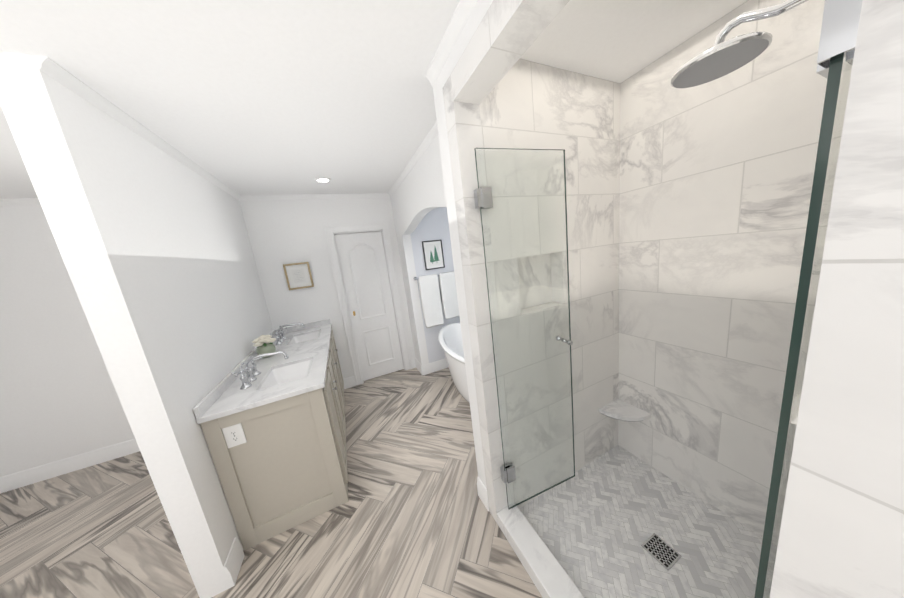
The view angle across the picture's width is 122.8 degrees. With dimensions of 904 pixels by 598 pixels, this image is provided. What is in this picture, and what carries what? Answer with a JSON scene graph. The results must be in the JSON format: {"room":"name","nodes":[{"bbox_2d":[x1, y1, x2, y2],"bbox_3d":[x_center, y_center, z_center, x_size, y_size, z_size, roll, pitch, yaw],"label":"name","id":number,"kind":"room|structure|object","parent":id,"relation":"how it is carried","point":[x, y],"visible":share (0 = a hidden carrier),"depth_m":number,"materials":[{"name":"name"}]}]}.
{"room":"bathroom","nodes":[
{"label":"bathroom","id":0,"kind":"room"},
{"bbox_2d":[0,50,275,597],"bbox_3d":[-1.766,0.235,1.926,0.120,2.440,1.920,-11,11,-23],"label":"wall","id":1,"kind":"structure","parent":0,"point":[146,296],"depth_m":1.18,"materials":[{"name":"white paint"}]},
{"bbox_2d":[34,55,243,199],"bbox_3d":[-1.833,-0.946,1.723,0.030,0.045,1.890,-11,11,-23],"label":"crown molding","id":2,"kind":"structure","parent":1,"relation":"attached to","point":[76,85],"depth_m":1.15,"materials":[{"name":"white wood"}]},
{"bbox_2d":[193,331,272,418],"bbox_3d":[-1.696,0.496,2.073,0.020,0.060,1.729,-11,11,-23],"label":"backsplash","id":3,"kind":"structure","parent":1,"relation":"attached to","point":[220,390],"depth_m":1.47,"materials":[{"name":"white stone"}]},
{"bbox_2d":[0,197,415,476],"bbox_3d":[-2.402,0.156,2.754,4.005,2.440,0.120,-11,11,-23],"label":"wall","id":4,"kind":"structure","parent":0,"point":[54,406],"depth_m":2.27,"materials":[{"name":"white paint"}]},
{"bbox_2d":[0,376,355,493],"bbox_3d":[-2.660,1.372,2.721,3.010,0.140,0.016,-11,11,-23],"label":"baseboard","id":5,"kind":"structure","parent":4,"relation":"attached to","point":[13,481],"depth_m":2.32,"materials":[{"name":"white wood"}]},
{"bbox_2d":[0,193,387,205],"bbox_3d":[-2.546,-0.997,2.453,3.870,0.045,0.030,-11,11,-23],"label":"crown molding","id":6,"kind":"structure","parent":4,"relation":"attached to","point":[34,201],"depth_m":2.75,"materials":[{"name":"white wood"}]},
{"bbox_2d":[283,262,313,289],"bbox_3d":[-1.798,-0.271,2.894,0.260,0.300,0.022,-11,11,-23],"label":"picture frame","id":7,"kind":"object","parent":4,"relation":"attached to","point":[298,275],"visible":1,"depth_m":2.89,"materials":[{"name":"paper"}]},
{"bbox_2d":[305,320,328,326],"bbox_3d":[-1.797,0.339,2.975,0.597,0.060,0.020,-11,11,-23],"label":"backsplash","id":8,"kind":"structure","parent":4,"relation":"attached to","point":[322,324],"depth_m":3.03,"materials":[{"name":"white stone"}]},
{"bbox_2d":[323,222,411,385],"bbox_3d":[-1.080,0.073,3.317,0.770,2.085,0.106,-11,11,-23],"label":"door frame","id":9,"kind":"structure","parent":4,"relation":"attached to","point":[331,231],"depth_m":3.23,"materials":[{"name":"white wood"}]},
{"bbox_2d":[335,231,403,380],"bbox_3d":[-1.085,0.116,3.349,0.568,1.975,0.050,-11,11,-23],"label":"door","id":10,"kind":"structure","parent":4,"relation":"in","point":[362,259],"depth_m":3.32,"materials":[{"name":"white wood"}]},
{"bbox_2d":[0,368,542,597],"bbox_3d":[-0.990,1.510,1.454,6.466,0.060,5.283,-11,11,-23],"label":"floor","id":11,"kind":"structure","parent":0,"point":[154,564],"depth_m":1.58,"materials":[{"name":"wood"}]},
{"bbox_2d":[197,335,347,549],"bbox_3d":[-1.368,0.921,2.300,0.634,0.870,1.731,-11,11,-23],"label":"bathroom vanity","id":12,"kind":"object","parent":11,"relation":"on","point":[274,428],"depth_m":1.52,"materials":[{"name":"paint"}]},
{"bbox_2d":[196,323,332,422],"bbox_3d":[-1.428,0.485,2.202,0.607,0.030,1.754,-11,11,-23],"label":"countertop","id":13,"kind":"structure","parent":12,"relation":"on","point":[233,402],"depth_m":1.56,"materials":[{"name":"white stone"}]},
{"bbox_2d":[233,347,288,390],"bbox_3d":[-1.298,0.458,1.724,0.269,0.168,0.281,-11,11,-23],"label":"faucet","id":14,"kind":"object","parent":13,"relation":"on","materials":[{"name":"silver metal"}]},
{"bbox_2d":[252,335,275,357],"bbox_3d":[-1.609,0.404,2.130,0.163,0.196,0.175,-11,11,-23],"label":"vase","id":15,"kind":"object","parent":13,"relation":"on","point":[264,344],"visible":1,"depth_m":2.09,"materials":[{"name":"glass"}]},
{"bbox_2d":[257,359,312,390],"bbox_3d":[-1.169,0.621,1.796,0.345,0.171,0.470,-11,11,-23],"label":"sink","id":16,"kind":"object","parent":13,"relation":"in","point":[291,370],"depth_m":1.94,"materials":[{"name":"white ceramic"}]},
{"bbox_2d":[273,323,304,346],"bbox_3d":[-1.706,0.343,2.599,0.284,0.168,0.266,-11,11,-23],"label":"faucet","id":17,"kind":"object","parent":13,"relation":"on","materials":[{"name":"silver metal"}]},
{"bbox_2d":[289,331,320,342],"bbox_3d":[-1.575,0.504,2.681,0.345,0.171,0.470,-11,11,-23],"label":"sink","id":18,"kind":"object","parent":13,"relation":"in","point":[308,334],"depth_m":2.83,"materials":[{"name":"white ceramic"}]},
{"bbox_2d":[438,323,469,402],"bbox_3d":[0.343,0.745,2.784,0.774,0.632,1.611,-11,11,-23],"label":"bathtub","id":19,"kind":"object","parent":11,"relation":"on","point":[450,339],"visible":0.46,"depth_m":2.81,"materials":[{"name":"ceramic"}]},
{"bbox_2d":[523,445,776,597],"bbox_3d":[1.055,1.275,1.190,0.980,0.012,1.110,-11,11,-23],"label":"shower floor","id":20,"kind":"structure","parent":11,"relation":"on","point":[645,537],"depth_m":1.30,"materials":[{"name":"tile"}]},
{"bbox_2d":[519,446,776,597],"bbox_3d":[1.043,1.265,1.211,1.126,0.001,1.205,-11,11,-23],"label":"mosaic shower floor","id":21,"kind":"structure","parent":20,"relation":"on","point":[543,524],"depth_m":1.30,"materials":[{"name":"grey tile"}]},
{"bbox_2d":[641,533,681,570],"bbox_3d":[1.044,1.258,1.232,0.116,0.004,0.116,-11,11,-23],"label":"shower drain","id":22,"kind":"object","parent":21,"relation":"on","point":[664,554],"visible":1,"depth_m":1.23,"materials":[{"name":"silver metal"}]},
{"bbox_2d":[0,0,747,198],"bbox_3d":[-1.197,-0.931,0.781,5.280,0.120,4.660,-11,11,-23],"label":"ceiling","id":23,"kind":"structure","parent":0,"point":[268,97],"depth_m":1.07,"materials":[{"name":"paint"}]},
{"bbox_2d":[314,177,331,182],"bbox_3d":[-1.262,-1.164,2.416,0.160,0.008,0.160,-11,11,-23],"label":"recessed light","id":24,"kind":"object","parent":23,"relation":"in","point":[317,179],"visible":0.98,"depth_m":2.40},
{"bbox_2d":[388,192,428,364],"bbox_3d":[-0.555,-0.174,3.324,0.105,2.440,0.300,-11,11,-23],"label":"wall","id":25,"kind":"structure","parent":0,"point":[403,242],"depth_m":3.26,"materials":[{"name":"white paint"}]},
{"bbox_2d":[388,121,437,196],"bbox_3d":[-0.368,-1.218,2.230,0.030,0.045,2.120,-11,11,-23],"label":"crown molding","id":26,"kind":"structure","parent":25,"relation":"attached to","point":[433,132],"depth_m":2.06,"materials":[{"name":"white wood"}]},
{"bbox_2d":[413,358,420,372],"bbox_3d":[-0.486,0.959,3.522,0.030,0.140,0.270,-11,11,-23],"label":"baseboard","id":27,"kind":"structure","parent":25,"relation":"attached to","point":[416,364],"depth_m":3.57,"materials":[{"name":"white wood"}]},
{"bbox_2d":[395,135,446,234],"bbox_3d":[-0.256,-0.973,2.259,0.105,0.560,1.680,-11,11,-23],"label":"wall","id":28,"kind":"structure","parent":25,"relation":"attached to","point":[420,192],"depth_m":2.15,"materials":[{"name":"white paint"}]},
{"bbox_2d":[420,358,447,374],"bbox_3d":[0.079,0.880,3.579,1.096,0.140,0.016,-11,11,-23],"label":"baseboard","id":29,"kind":"structure","parent":25,"relation":"attached to","point":[438,365],"depth_m":3.43,"materials":[{"name":"white wood"}]},
{"bbox_2d":[410,207,459,362],"bbox_3d":[0.419,-0.172,2.685,1.155,2.440,1.900,-11,11,-23],"label":"wall","id":30,"kind":"structure","parent":0,"point":[433,224],"depth_m":3.26,"materials":[{"name":"paint"}]},
{"bbox_2d":[422,240,444,269],"bbox_3d":[-0.241,-0.579,3.236,0.270,0.370,0.018,-11,11,-23],"label":"framed picture","id":31,"kind":"object","parent":30,"relation":"attached to","point":[433,254],"visible":0.98,"depth_m":3.23,"materials":[{"name":"paper"}]},
{"bbox_2d":[414,271,458,327],"bbox_3d":[-0.151,-0.003,3.302,0.651,0.680,0.110,-11,11,-23],"label":"towels","id":32,"kind":"object","parent":30,"relation":"attached to","point":[431,299],"visible":0.83,"depth_m":3.24,"materials":[{"name":"white fabric"}]},
{"bbox_2d":[433,0,492,488],"bbox_3d":[0.541,0.227,0.478,0.120,2.440,2.140,-11,11,-23],"label":"wall","id":33,"kind":"structure","parent":0,"point":[481,7],"depth_m":1.26,"materials":[{"name":"white paint"}]},
{"bbox_2d":[426,0,477,86],"bbox_3d":[0.319,-0.932,0.257,0.030,0.045,2.140,-11,11,-23],"label":"crown molding","id":34,"kind":"structure","parent":33,"relation":"attached to","point":[464,8],"depth_m":0.96,"materials":[{"name":"white wood"}]},
{"bbox_2d":[497,502,584,597],"bbox_3d":[0.516,1.331,1.042,0.128,0.085,0.945,-11,11,-23],"label":"sill","id":35,"kind":"structure","parent":33,"relation":"attached to","point":[548,574],"depth_m":1.22,"materials":[{"name":"stone"}]},
{"bbox_2d":[442,0,903,597],"bbox_3d":[0.387,0.241,0.830,0.128,2.320,1.140,-11,11,-23],"label":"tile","id":36,"kind":"structure","parent":33,"relation":"attached to","point":[842,528],"depth_m":0.33,"materials":[{"name":"tile"}]},
{"bbox_2d":[475,148,574,509],"bbox_3d":[0.446,0.239,1.338,0.494,1.935,0.010,-10,11,-18],"label":"shower glass door","id":37,"kind":"structure","parent":36,"relation":"attached to","point":[569,335],"depth_m":1.31,"materials":[{"name":"clear glass"}]},
{"bbox_2d":[474,187,572,483],"bbox_3d":[0.431,0.232,1.315,0.483,1.580,0.118,-11,11,-23],"label":"hardware piece","id":38,"kind":"object","parent":37,"relation":"attached to","point":[482,197],"visible":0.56,"depth_m":1.13,"materials":[{"name":"silver metal"}]},
{"bbox_2d":[754,56,851,597],"bbox_3d":[0.921,0.320,0.597,0.744,1.935,0.010,-11,11,-23],"label":"glass panel","id":39,"kind":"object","parent":36,"relation":"attached to","point":[834,79],"depth_m":0.39,"materials":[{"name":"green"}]},
{"bbox_2d":[816,0,862,78],"bbox_3d":[0.877,0.317,0.576,0.680,1.580,0.111,-11,11,-23],"label":"hardware piece","id":40,"kind":"object","parent":39,"relation":"attached to","point":[839,27],"visible":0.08,"depth_m":0.31,"materials":[{"name":"silver metal"}]},
{"bbox_2d":[479,58,622,507],"bbox_3d":[0.661,0.018,1.514,0.980,2.440,0.100,-11,11,-23],"label":"tiled wall","id":41,"kind":"structure","parent":0,"point":[535,105],"depth_m":1.42,"materials":[{"name":"tile"}]},
{"bbox_2d":[619,0,851,546],"bbox_3d":[1.340,-0.005,1.201,0.010,2.440,1.220,-11,11,-23],"label":"tiled wall","id":42,"kind":"structure","parent":0,"point":[687,213],"depth_m":1.21,"materials":[{"name":"tile"}]},
{"bbox_2d":[599,399,650,421],"bbox_3d":[1.175,0.811,1.681,0.210,0.100,0.210,-11,11,-23],"label":"corner shelf","id":43,"kind":"object","parent":42,"relation":"attached to","point":[619,409],"visible":1,"depth_m":1.67,"materials":[{"name":"stone"}]},
{"bbox_2d":[671,0,807,87],"bbox_3d":[1.100,-0.119,0.791,0.267,1.600,0.683,-11,11,-23],"label":"shower head","id":44,"kind":"object","parent":42,"relation":"attached to","point":[721,57],"visible":0.79,"depth_m":0.82,"materials":[{"name":"silver metal"}]}
]}

